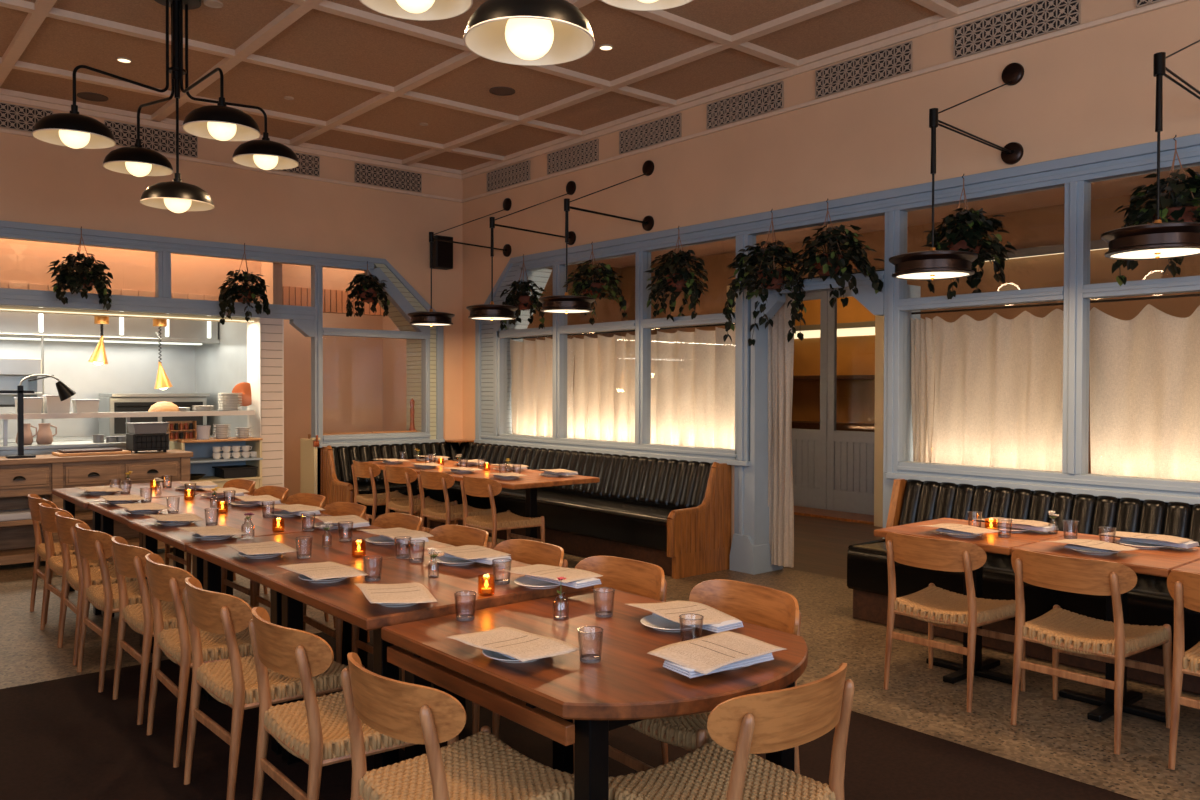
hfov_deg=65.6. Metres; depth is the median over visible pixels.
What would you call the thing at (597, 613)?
tumbler
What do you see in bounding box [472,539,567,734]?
dining chair
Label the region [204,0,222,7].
smoke detector
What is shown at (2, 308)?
light strip
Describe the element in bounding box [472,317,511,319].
diffuser
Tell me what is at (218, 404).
plate
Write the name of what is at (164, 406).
bread
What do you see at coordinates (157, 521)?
plate
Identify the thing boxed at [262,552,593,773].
dining table
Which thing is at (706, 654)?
menu
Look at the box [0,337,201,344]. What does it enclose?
hood light
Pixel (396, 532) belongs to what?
menu
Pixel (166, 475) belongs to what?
tumbler
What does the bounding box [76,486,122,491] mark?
menu
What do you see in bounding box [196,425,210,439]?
bucket
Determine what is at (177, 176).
socket
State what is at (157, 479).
bud vase
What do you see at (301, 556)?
tumbler
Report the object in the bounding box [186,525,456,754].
dining table
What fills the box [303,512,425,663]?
dining chair
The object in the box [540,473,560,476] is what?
plate
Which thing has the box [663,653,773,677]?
napkin
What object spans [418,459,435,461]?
plate
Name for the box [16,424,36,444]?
jug
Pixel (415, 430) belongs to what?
serving tray
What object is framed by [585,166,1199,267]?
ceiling
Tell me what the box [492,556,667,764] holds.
dining chair
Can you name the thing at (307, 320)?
window frame
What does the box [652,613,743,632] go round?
napkin
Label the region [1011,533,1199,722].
dining table
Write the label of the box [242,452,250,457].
mug
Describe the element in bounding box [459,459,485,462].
menu
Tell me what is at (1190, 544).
napkin
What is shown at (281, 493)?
dining chair
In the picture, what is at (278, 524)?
votive candle
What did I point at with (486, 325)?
trim
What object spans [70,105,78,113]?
socket
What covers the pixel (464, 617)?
tumbler
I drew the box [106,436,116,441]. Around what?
metal pot
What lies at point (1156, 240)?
lamp
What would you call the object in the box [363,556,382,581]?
tumbler
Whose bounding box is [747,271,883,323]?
window
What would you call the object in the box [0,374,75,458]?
desk lamp
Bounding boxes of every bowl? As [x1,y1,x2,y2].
[190,474,205,479]
[213,424,230,426]
[214,429,230,431]
[214,436,230,438]
[234,427,251,429]
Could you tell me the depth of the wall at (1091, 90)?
6.71 m
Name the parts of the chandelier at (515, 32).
bulb, lamp shade, bulb, bulb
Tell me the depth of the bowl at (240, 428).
9.34 m
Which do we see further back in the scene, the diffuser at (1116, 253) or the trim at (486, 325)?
the trim at (486, 325)
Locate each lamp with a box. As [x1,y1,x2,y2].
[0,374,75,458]
[88,310,108,364]
[153,313,172,389]
[408,198,511,326]
[466,181,575,320]
[538,160,653,313]
[889,63,1023,279]
[1101,40,1199,259]
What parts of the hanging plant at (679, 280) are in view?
stem, pot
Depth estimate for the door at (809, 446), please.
11.36 m
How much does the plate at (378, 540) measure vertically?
0.018 m
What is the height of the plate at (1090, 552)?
0.018 m
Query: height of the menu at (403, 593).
0.022 m
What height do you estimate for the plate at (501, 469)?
0.018 m
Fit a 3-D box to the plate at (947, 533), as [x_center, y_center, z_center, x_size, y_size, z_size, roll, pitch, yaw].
[1.846,0.681,4.744,0.210,0.018,0.210,-1,1,-40]
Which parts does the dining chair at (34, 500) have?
leg, backrest, leg, seat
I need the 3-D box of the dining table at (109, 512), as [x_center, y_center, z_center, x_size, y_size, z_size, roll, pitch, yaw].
[-2.611,1.038,5.940,0.960,0.745,1.034,-1,1,-40]
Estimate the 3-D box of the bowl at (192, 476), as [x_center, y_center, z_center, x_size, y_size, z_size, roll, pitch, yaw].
[-3.926,0.745,8.995,0.220,0.047,0.220,-1,1,-40]
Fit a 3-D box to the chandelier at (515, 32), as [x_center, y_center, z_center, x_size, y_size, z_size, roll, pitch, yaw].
[-0.235,-1.846,3.111,1.331,1.404,1.331,0,1,-3]
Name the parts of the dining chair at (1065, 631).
leg, leg, backrest, seat, seat rail, leg, leg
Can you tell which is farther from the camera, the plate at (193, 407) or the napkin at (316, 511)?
the plate at (193, 407)
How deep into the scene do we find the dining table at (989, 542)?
4.84 m
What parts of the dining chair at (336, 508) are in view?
leg, backrest, leg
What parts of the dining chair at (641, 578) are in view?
leg, backrest, leg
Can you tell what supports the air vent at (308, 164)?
in the wall at (44, 183)
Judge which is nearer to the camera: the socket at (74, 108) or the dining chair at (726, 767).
the dining chair at (726, 767)
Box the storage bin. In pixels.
[125,422,169,433]
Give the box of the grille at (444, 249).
[437,236,452,267]
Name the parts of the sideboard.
cup pull, drawer, drawer, cup pull, drawer, cup pull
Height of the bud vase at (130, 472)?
0.126 m
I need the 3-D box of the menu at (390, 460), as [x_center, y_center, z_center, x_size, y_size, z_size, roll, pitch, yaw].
[-2.044,0.586,9.114,0.220,0.018,0.344,-1,1,-43]
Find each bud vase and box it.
[124,471,132,488]
[154,478,162,494]
[210,487,218,507]
[241,513,254,538]
[319,522,332,546]
[428,548,441,577]
[554,577,568,618]
[1048,511,1058,533]
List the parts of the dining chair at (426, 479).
leg, backrest, seat rail, leg, seat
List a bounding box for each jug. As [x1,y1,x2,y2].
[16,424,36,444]
[36,423,56,443]
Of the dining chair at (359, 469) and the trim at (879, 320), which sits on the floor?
the dining chair at (359, 469)
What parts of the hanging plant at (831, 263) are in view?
pot, stem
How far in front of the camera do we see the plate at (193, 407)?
9.10 m
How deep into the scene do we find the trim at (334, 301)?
10.73 m
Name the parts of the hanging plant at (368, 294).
pot, stem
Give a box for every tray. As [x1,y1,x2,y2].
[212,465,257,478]
[371,430,416,432]
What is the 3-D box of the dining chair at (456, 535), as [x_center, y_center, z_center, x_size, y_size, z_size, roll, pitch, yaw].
[-0.842,1.042,4.532,0.549,0.789,0.524,-1,1,-41]
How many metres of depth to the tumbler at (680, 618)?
2.81 m
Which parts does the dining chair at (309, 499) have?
leg, leg, backrest, leg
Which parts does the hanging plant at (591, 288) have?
pot, stem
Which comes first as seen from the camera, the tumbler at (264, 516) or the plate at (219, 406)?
the tumbler at (264, 516)
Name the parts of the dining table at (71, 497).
leg, leg, leg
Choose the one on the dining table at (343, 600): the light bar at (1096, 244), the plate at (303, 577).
the plate at (303, 577)
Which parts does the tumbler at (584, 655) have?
glass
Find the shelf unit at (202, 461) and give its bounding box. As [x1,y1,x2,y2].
[170,437,262,488]
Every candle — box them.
[150,480,157,489]
[184,489,193,499]
[217,501,227,513]
[272,518,284,530]
[355,544,365,555]
[481,580,494,593]
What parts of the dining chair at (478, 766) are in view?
leg, backrest, leg, seat, leg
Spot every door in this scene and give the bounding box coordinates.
[300,435,319,493]
[792,290,827,509]
[827,288,874,514]
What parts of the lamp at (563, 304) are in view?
lamp shade, rod, arm, wall plate, wall plate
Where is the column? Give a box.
[261,318,282,486]
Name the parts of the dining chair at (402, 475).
leg, backrest, seat rail, leg, seat, leg, leg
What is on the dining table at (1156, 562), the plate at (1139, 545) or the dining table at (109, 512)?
the plate at (1139, 545)
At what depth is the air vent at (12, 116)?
7.96 m
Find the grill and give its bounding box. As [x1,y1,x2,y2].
[0,358,53,406]
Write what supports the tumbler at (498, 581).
on the dining table at (343, 600)
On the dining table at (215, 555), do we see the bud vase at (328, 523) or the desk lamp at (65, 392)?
the bud vase at (328, 523)
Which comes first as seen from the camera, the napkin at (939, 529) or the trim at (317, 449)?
the napkin at (939, 529)
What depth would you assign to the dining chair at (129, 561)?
4.21 m
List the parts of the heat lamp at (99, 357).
lamp shade, coiled cord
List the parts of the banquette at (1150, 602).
seat, panel, seat, backrest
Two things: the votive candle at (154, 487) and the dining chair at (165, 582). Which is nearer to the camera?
the dining chair at (165, 582)
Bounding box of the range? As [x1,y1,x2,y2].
[99,393,209,437]
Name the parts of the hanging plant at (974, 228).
pot, stem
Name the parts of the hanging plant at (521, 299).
stem, pot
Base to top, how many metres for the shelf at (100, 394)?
0.040 m
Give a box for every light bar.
[794,321,874,338]
[985,240,1108,261]
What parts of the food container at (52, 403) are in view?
lid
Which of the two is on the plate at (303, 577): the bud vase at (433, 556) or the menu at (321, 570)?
the menu at (321, 570)
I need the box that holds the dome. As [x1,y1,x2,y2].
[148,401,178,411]
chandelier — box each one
[31,0,298,212]
[359,0,693,65]
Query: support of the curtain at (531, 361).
hanging from the curtain rod at (732, 323)
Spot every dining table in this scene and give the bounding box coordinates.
[52,481,213,614]
[88,494,287,647]
[128,508,350,693]
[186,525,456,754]
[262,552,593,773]
[369,459,599,537]
[381,587,807,799]
[874,518,1074,684]
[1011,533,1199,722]
[1171,560,1199,573]
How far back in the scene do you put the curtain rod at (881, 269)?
7.00 m
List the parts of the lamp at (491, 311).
rod, lamp shade, arm, wall plate, wall plate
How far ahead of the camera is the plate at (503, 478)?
7.56 m
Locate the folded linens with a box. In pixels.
[0,508,31,521]
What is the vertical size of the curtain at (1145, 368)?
1.100 m
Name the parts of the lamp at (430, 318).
rod, lamp shade, arm, wall plate, wall plate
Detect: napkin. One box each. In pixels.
[184,485,217,487]
[217,492,243,496]
[241,500,280,504]
[281,509,320,515]
[331,522,369,527]
[380,535,428,543]
[424,457,447,459]
[444,553,511,564]
[451,469,468,471]
[459,461,487,464]
[493,475,514,477]
[499,465,526,469]
[525,575,600,588]
[544,471,577,474]
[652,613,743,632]
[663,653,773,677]
[936,528,973,534]
[992,522,1057,531]
[1064,544,1110,551]
[1120,537,1198,547]
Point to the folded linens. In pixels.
(15, 514)
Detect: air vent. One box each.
[0,102,52,131]
[104,120,197,157]
[241,143,319,176]
[355,162,421,192]
[487,160,529,191]
[547,138,598,174]
[619,113,680,153]
[706,81,782,129]
[815,41,911,98]
[953,0,1079,59]
[1136,0,1162,7]
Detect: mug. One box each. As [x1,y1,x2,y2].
[212,446,222,452]
[212,453,222,458]
[222,446,232,451]
[222,452,232,458]
[232,446,241,451]
[232,452,241,457]
[242,445,251,451]
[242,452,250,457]
[250,451,256,456]
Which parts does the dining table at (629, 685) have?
leg, rail, leg, leg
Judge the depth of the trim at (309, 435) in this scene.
10.17 m
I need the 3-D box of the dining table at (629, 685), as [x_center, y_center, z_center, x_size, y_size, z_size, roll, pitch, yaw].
[0.035,1.099,2.897,0.960,0.717,1.175,-1,1,-40]
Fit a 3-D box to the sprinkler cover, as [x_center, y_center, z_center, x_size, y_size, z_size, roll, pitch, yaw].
[-2.697,-2.616,8.073,0.080,0.010,0.080,-1,1,-40]
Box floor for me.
[0,515,1199,799]
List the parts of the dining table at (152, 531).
leg, leg, leg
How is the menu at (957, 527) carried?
on the plate at (947, 533)
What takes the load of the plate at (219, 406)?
on the plate
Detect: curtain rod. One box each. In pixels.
[511,323,734,338]
[784,269,883,280]
[911,293,1199,314]
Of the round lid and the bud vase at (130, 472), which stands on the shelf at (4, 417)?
the round lid
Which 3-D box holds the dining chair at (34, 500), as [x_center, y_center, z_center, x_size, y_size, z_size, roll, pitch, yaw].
[-3.466,1.013,6.170,0.549,0.789,0.524,-1,1,-40]
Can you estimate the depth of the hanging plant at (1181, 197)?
4.97 m
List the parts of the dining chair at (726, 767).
seat, leg, backrest, leg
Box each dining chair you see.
[28,494,130,623]
[39,503,113,637]
[55,511,145,665]
[75,523,162,691]
[111,536,252,724]
[145,554,252,767]
[165,479,256,580]
[183,577,366,799]
[192,486,289,593]
[221,493,328,621]
[248,607,458,799]
[254,502,369,641]
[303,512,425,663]
[341,652,573,799]
[351,460,420,525]
[352,525,491,687]
[383,465,457,532]
[418,470,496,544]
[460,475,544,548]
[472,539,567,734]
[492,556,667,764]
[609,579,800,773]
[609,663,854,799]
[883,532,1025,712]
[1010,550,1171,754]
[1167,571,1199,769]
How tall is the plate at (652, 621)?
0.018 m
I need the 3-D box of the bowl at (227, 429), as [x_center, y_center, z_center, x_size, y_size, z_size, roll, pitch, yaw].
[-3.738,0.303,9.201,0.170,0.020,0.169,-1,1,-40]
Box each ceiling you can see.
[0,0,979,169]
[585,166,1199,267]
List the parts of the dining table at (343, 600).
leg, leg, leg, leg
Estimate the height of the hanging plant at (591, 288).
0.773 m
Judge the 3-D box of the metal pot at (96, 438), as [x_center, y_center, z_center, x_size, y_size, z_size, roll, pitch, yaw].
[-4.766,0.367,8.850,0.100,0.072,0.100,-1,1,-40]
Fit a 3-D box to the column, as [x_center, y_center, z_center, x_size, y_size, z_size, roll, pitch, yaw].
[-3.431,0.253,9.548,0.220,2.220,0.350,-1,1,-40]
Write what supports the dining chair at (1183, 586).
on the floor
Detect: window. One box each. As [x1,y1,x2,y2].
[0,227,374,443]
[323,268,430,443]
[480,267,736,459]
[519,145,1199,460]
[552,263,634,437]
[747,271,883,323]
[883,210,1199,496]
[1062,181,1199,473]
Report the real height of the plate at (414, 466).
0.018 m
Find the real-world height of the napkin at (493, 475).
0.010 m
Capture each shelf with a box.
[0,410,254,445]
[99,393,209,396]
[445,439,473,442]
[792,375,874,431]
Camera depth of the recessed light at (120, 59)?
7.13 m
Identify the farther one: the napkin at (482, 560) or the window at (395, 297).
the window at (395, 297)
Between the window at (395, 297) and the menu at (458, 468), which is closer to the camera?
the menu at (458, 468)
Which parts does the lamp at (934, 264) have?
rod, lamp shade, arm, wall plate, wall plate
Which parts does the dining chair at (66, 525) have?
leg, backrest, leg, seat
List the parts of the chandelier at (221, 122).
lamp shade, bulb, arm, lamp shade, bulb, arm, lamp shade, stem, drop rod, bulb, arm, lamp shade, bulb, arm, lamp shade, bulb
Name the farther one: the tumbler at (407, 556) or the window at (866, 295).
the window at (866, 295)
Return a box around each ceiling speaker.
[77,92,107,101]
[489,87,514,95]
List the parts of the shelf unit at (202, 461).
panel, shelf, shelf, shelf, panel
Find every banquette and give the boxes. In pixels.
[320,439,730,578]
[847,479,1199,694]
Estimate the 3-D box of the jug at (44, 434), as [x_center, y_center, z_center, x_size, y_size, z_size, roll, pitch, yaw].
[-5.123,0.311,8.594,0.147,0.190,0.140,0,1,1]
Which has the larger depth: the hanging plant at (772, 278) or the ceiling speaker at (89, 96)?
the ceiling speaker at (89, 96)
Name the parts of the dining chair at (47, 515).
leg, backrest, leg, seat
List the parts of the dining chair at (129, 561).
leg, backrest, seat rail, leg, seat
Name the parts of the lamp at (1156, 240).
lamp shade, rod, arm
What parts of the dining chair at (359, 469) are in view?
leg, backrest, seat rail, leg, seat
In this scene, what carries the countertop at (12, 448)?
on the floor
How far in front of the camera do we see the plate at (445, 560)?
3.96 m
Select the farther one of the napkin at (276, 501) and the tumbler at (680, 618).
the napkin at (276, 501)
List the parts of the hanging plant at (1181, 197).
stem, pot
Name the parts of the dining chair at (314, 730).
leg, backrest, leg, seat, seat rail, leg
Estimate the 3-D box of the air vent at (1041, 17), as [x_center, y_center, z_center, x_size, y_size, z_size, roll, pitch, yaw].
[2.618,-2.366,5.888,0.014,0.212,0.807,-1,1,-40]
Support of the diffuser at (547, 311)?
attached to the lamp at (563, 304)
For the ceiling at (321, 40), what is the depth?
7.15 m
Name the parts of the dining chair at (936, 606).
leg, leg, backrest, seat rail, seat, leg, leg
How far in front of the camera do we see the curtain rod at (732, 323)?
9.00 m
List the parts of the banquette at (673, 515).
panel, backrest, seat, seat, backrest, panel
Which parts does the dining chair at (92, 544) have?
leg, backrest, seat rail, leg, seat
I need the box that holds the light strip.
[0,306,255,322]
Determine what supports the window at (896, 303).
in the wall at (1091, 90)
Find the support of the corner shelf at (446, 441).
attached to the banquette at (673, 515)
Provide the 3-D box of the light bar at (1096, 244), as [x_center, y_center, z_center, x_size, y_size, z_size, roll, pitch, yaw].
[3.999,-1.391,8.853,0.100,0.080,2.200,-1,1,-40]
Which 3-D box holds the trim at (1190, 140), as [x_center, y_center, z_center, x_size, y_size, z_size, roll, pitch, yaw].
[1.482,-0.472,7.210,0.095,2.025,8.850,-1,1,-40]
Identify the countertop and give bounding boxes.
[0,435,213,449]
[0,440,128,455]
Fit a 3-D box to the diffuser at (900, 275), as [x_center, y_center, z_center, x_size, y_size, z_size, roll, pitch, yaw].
[1.894,-0.715,5.303,0.396,0.006,0.396,-1,1,-40]
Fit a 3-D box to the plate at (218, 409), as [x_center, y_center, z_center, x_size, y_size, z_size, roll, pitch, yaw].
[-3.706,0.099,9.330,0.230,0.018,0.228,-1,1,-40]
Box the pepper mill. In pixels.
[409,398,414,430]
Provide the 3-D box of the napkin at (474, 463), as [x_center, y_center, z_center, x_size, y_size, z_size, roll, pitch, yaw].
[-1.209,0.599,8.907,0.300,0.020,0.121,1,1,45]
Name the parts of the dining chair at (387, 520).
leg, leg, backrest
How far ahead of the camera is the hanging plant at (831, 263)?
6.60 m
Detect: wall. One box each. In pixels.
[0,100,462,494]
[0,238,260,299]
[0,313,406,495]
[261,262,281,304]
[282,264,381,315]
[463,0,1199,544]
[525,192,1199,473]
[792,296,874,423]
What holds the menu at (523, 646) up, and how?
on the napkin
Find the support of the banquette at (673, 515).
on the floor
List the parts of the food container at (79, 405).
lid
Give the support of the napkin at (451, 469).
on the plate at (451, 471)
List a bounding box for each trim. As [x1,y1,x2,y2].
[0,0,957,165]
[0,0,1189,202]
[0,220,444,447]
[0,281,261,303]
[247,318,283,486]
[282,286,387,315]
[308,431,417,438]
[317,449,319,494]
[355,273,420,431]
[374,263,435,438]
[474,133,1199,504]
[481,263,524,432]
[507,269,551,433]
[727,269,883,526]
[730,284,920,574]
[794,506,873,524]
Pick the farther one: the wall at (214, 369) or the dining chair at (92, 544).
the wall at (214, 369)
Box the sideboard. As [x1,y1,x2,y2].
[0,449,192,564]
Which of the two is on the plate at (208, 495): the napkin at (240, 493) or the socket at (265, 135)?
the napkin at (240, 493)
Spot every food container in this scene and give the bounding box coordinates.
[14,397,42,413]
[42,395,70,412]
[71,399,99,412]
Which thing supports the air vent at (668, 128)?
in the wall at (1091, 90)
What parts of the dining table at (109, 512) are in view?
leg, leg, leg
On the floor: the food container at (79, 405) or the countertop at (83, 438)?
the countertop at (83, 438)
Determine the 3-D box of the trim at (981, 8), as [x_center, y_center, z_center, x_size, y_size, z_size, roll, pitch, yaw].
[-1.169,-2.380,3.838,8.440,0.360,11.210,-1,1,-40]
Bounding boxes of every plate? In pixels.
[83,491,116,494]
[105,500,139,503]
[125,510,160,513]
[155,520,193,524]
[174,486,198,489]
[192,534,233,539]
[193,407,212,408]
[201,493,224,497]
[218,396,241,397]
[218,401,240,402]
[218,404,241,405]
[218,409,240,410]
[219,393,241,394]
[219,406,239,407]
[220,398,239,399]
[231,501,258,505]
[238,552,283,558]
[268,511,298,516]
[298,574,348,582]
[311,522,343,528]
[365,536,399,544]
[375,603,417,606]
[383,461,403,463]
[414,466,436,468]
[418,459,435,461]
[434,555,474,565]
[451,471,473,473]
[455,463,473,465]
[482,649,541,662]
[493,467,512,470]
[495,476,519,479]
[514,576,560,588]
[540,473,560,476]
[641,615,696,631]
[941,531,984,537]
[988,525,1027,532]
[1071,548,1120,554]
[1117,540,1165,548]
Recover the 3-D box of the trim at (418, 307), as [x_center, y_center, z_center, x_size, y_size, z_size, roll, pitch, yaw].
[-2.175,-0.525,10.372,0.770,1.960,0.050,-1,1,-40]
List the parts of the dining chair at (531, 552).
leg, backrest, leg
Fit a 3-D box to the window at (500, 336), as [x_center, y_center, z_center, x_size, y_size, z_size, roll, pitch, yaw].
[-0.079,-0.473,9.098,0.117,1.900,3.810,-1,1,-40]
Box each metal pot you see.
[93,435,103,442]
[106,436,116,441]
[117,436,125,441]
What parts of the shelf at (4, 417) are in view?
edge trim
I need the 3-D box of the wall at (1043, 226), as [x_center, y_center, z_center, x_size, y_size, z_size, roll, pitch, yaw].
[2.467,-0.266,8.942,3.370,3.300,13.600,-1,1,-40]
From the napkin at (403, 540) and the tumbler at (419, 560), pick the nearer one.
the tumbler at (419, 560)
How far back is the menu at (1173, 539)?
4.42 m
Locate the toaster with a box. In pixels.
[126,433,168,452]
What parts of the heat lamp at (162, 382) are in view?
coiled cord, lamp shade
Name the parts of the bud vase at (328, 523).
flower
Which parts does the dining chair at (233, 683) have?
leg, backrest, leg, seat rail, seat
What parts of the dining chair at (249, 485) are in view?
leg, leg, backrest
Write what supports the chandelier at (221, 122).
hanging from the ceiling at (321, 40)
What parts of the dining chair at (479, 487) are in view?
leg, backrest, leg, seat, seat rail, leg, leg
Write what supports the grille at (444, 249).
attached to the wall speaker at (442, 251)
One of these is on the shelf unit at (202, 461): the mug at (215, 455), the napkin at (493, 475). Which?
the mug at (215, 455)
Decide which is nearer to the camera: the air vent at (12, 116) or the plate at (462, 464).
the air vent at (12, 116)
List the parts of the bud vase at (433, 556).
flower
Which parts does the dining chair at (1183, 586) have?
leg, backrest, seat rail, seat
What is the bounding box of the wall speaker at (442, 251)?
[432,235,452,269]
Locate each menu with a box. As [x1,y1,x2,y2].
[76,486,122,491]
[99,494,144,500]
[114,503,168,510]
[147,513,203,520]
[176,525,247,535]
[178,481,217,485]
[199,487,248,492]
[225,541,297,554]
[229,495,280,501]
[264,504,324,511]
[277,561,367,580]
[310,515,369,523]
[355,582,436,603]
[360,527,432,538]
[376,459,408,461]
[412,462,442,465]
[420,456,449,457]
[425,545,509,559]
[439,467,480,470]
[446,627,579,661]
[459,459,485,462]
[483,472,527,475]
[491,464,528,466]
[498,564,602,582]
[539,469,576,472]
[626,600,740,625]
[647,631,786,674]
[921,523,999,533]
[972,517,1053,526]
[1043,539,1138,550]
[1098,531,1192,543]
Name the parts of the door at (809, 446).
beadboard panel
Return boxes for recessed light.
[116,57,131,62]
[599,44,612,50]
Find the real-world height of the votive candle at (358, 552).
0.068 m
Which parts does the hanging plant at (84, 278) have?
stem, pot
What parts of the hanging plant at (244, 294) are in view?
stem, pot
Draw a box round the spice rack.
[166,421,195,440]
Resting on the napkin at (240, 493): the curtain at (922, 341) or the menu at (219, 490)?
the menu at (219, 490)
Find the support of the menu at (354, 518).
on the napkin at (360, 524)
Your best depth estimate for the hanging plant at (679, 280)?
7.84 m
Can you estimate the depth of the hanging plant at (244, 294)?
8.93 m
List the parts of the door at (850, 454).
beadboard panel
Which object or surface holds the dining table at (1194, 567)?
on the floor
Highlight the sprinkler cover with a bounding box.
[284,96,293,99]
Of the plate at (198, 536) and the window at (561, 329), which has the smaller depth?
the plate at (198, 536)
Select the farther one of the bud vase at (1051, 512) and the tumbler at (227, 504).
the tumbler at (227, 504)
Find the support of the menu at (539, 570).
on the napkin at (577, 584)
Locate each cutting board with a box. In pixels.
[52,450,130,456]
[57,448,122,452]
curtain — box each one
[510,337,573,437]
[573,333,657,443]
[656,327,734,448]
[768,294,793,567]
[911,317,934,462]
[933,309,1063,471]
[1089,304,1199,480]
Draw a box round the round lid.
[232,382,251,405]
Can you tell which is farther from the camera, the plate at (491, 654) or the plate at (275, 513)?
the plate at (275, 513)
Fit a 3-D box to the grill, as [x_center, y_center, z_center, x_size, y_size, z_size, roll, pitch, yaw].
[-5.876,-0.160,8.652,1.303,0.460,0.608,-1,1,-40]
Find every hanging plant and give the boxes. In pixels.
[46,226,112,310]
[218,243,269,324]
[345,261,389,316]
[500,254,545,329]
[562,242,626,324]
[645,227,708,321]
[723,210,805,345]
[792,199,883,307]
[921,174,1016,298]
[1112,135,1199,285]
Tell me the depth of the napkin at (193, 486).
6.71 m
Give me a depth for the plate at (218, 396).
9.26 m
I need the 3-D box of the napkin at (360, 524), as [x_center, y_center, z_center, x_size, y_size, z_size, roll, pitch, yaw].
[-1.356,0.652,4.968,0.122,0.020,0.300,-1,1,-42]
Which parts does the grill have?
handle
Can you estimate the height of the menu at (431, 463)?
0.022 m
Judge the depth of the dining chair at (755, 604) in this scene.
3.21 m
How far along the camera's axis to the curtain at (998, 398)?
6.18 m
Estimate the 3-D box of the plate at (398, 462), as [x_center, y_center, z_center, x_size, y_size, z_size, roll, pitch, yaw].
[-2.023,0.613,9.105,0.210,0.018,0.210,-1,1,-40]
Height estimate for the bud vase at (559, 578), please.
0.140 m
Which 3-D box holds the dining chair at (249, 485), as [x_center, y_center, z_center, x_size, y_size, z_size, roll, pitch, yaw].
[-2.855,1.005,6.889,0.549,0.789,0.524,-1,1,-41]
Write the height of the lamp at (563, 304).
1.444 m
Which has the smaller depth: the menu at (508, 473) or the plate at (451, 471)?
the menu at (508, 473)
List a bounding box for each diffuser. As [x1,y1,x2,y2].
[414,323,448,324]
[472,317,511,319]
[545,310,588,312]
[897,272,968,278]
[1111,248,1199,258]
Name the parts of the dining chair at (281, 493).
backrest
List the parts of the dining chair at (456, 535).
leg, leg, backrest, leg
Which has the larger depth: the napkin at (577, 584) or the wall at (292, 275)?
the wall at (292, 275)
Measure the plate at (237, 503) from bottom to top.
0.018 m
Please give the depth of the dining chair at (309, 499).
5.96 m
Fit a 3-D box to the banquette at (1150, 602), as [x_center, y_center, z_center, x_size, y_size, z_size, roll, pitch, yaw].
[2.876,0.999,5.076,0.712,0.877,3.160,-1,1,-40]
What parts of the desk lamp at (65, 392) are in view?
lamp shade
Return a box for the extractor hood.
[0,305,219,344]
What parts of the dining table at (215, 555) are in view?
leg, leg, leg, leg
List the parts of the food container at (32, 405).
lid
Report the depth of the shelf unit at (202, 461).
9.28 m
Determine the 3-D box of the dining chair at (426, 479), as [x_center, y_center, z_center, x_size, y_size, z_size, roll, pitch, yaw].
[-1.260,0.993,8.053,0.549,0.789,0.524,-1,1,-40]
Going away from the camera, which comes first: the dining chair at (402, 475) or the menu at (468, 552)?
the menu at (468, 552)
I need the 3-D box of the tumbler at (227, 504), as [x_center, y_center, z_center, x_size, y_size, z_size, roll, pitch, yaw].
[-2.347,0.620,5.896,0.075,0.089,0.075,0,1,0]
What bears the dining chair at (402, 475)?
on the floor
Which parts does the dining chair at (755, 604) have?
seat rail, seat, leg, backrest, leg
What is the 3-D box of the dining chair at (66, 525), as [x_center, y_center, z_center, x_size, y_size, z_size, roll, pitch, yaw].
[-2.782,1.027,5.308,0.549,0.789,0.524,-1,1,-39]
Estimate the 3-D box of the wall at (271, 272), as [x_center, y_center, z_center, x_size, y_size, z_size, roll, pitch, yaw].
[-3.956,-0.251,10.466,0.100,3.200,1.740,-1,1,-40]
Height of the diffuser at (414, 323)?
0.006 m
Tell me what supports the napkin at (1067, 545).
on the plate at (1090, 552)
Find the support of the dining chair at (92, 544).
on the floor
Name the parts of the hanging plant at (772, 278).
stem, pot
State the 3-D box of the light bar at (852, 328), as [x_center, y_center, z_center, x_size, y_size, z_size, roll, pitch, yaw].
[3.502,-1.008,13.366,0.100,0.190,3.000,-1,1,-40]
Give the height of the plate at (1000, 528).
0.018 m
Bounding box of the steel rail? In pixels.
[0,332,161,422]
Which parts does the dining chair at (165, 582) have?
leg, backrest, leg, seat rail, seat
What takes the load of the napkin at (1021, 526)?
on the plate at (1000, 528)
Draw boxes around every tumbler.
[119,480,130,493]
[162,475,171,487]
[166,497,179,512]
[204,508,218,525]
[223,490,235,505]
[261,501,274,517]
[295,536,312,558]
[301,513,315,530]
[338,521,352,541]
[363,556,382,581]
[394,536,410,558]
[408,540,424,562]
[454,591,476,620]
[492,558,511,584]
[578,626,602,662]
[593,587,614,617]
[679,614,703,640]
[997,518,1011,537]
[1062,520,1078,538]
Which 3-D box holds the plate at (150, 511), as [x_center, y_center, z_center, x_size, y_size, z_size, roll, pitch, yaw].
[-2.709,0.660,5.535,0.210,0.018,0.210,-1,1,-40]
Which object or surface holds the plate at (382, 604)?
on the dining table at (343, 600)
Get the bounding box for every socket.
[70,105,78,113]
[134,139,142,147]
[173,173,181,181]
[217,97,226,105]
[262,132,269,139]
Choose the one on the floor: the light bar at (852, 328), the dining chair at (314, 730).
the dining chair at (314, 730)
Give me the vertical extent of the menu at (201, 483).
0.022 m
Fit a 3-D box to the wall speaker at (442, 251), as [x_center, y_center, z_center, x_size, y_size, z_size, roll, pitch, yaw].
[-1.804,-1.667,10.548,0.220,0.360,0.197,-1,1,-40]

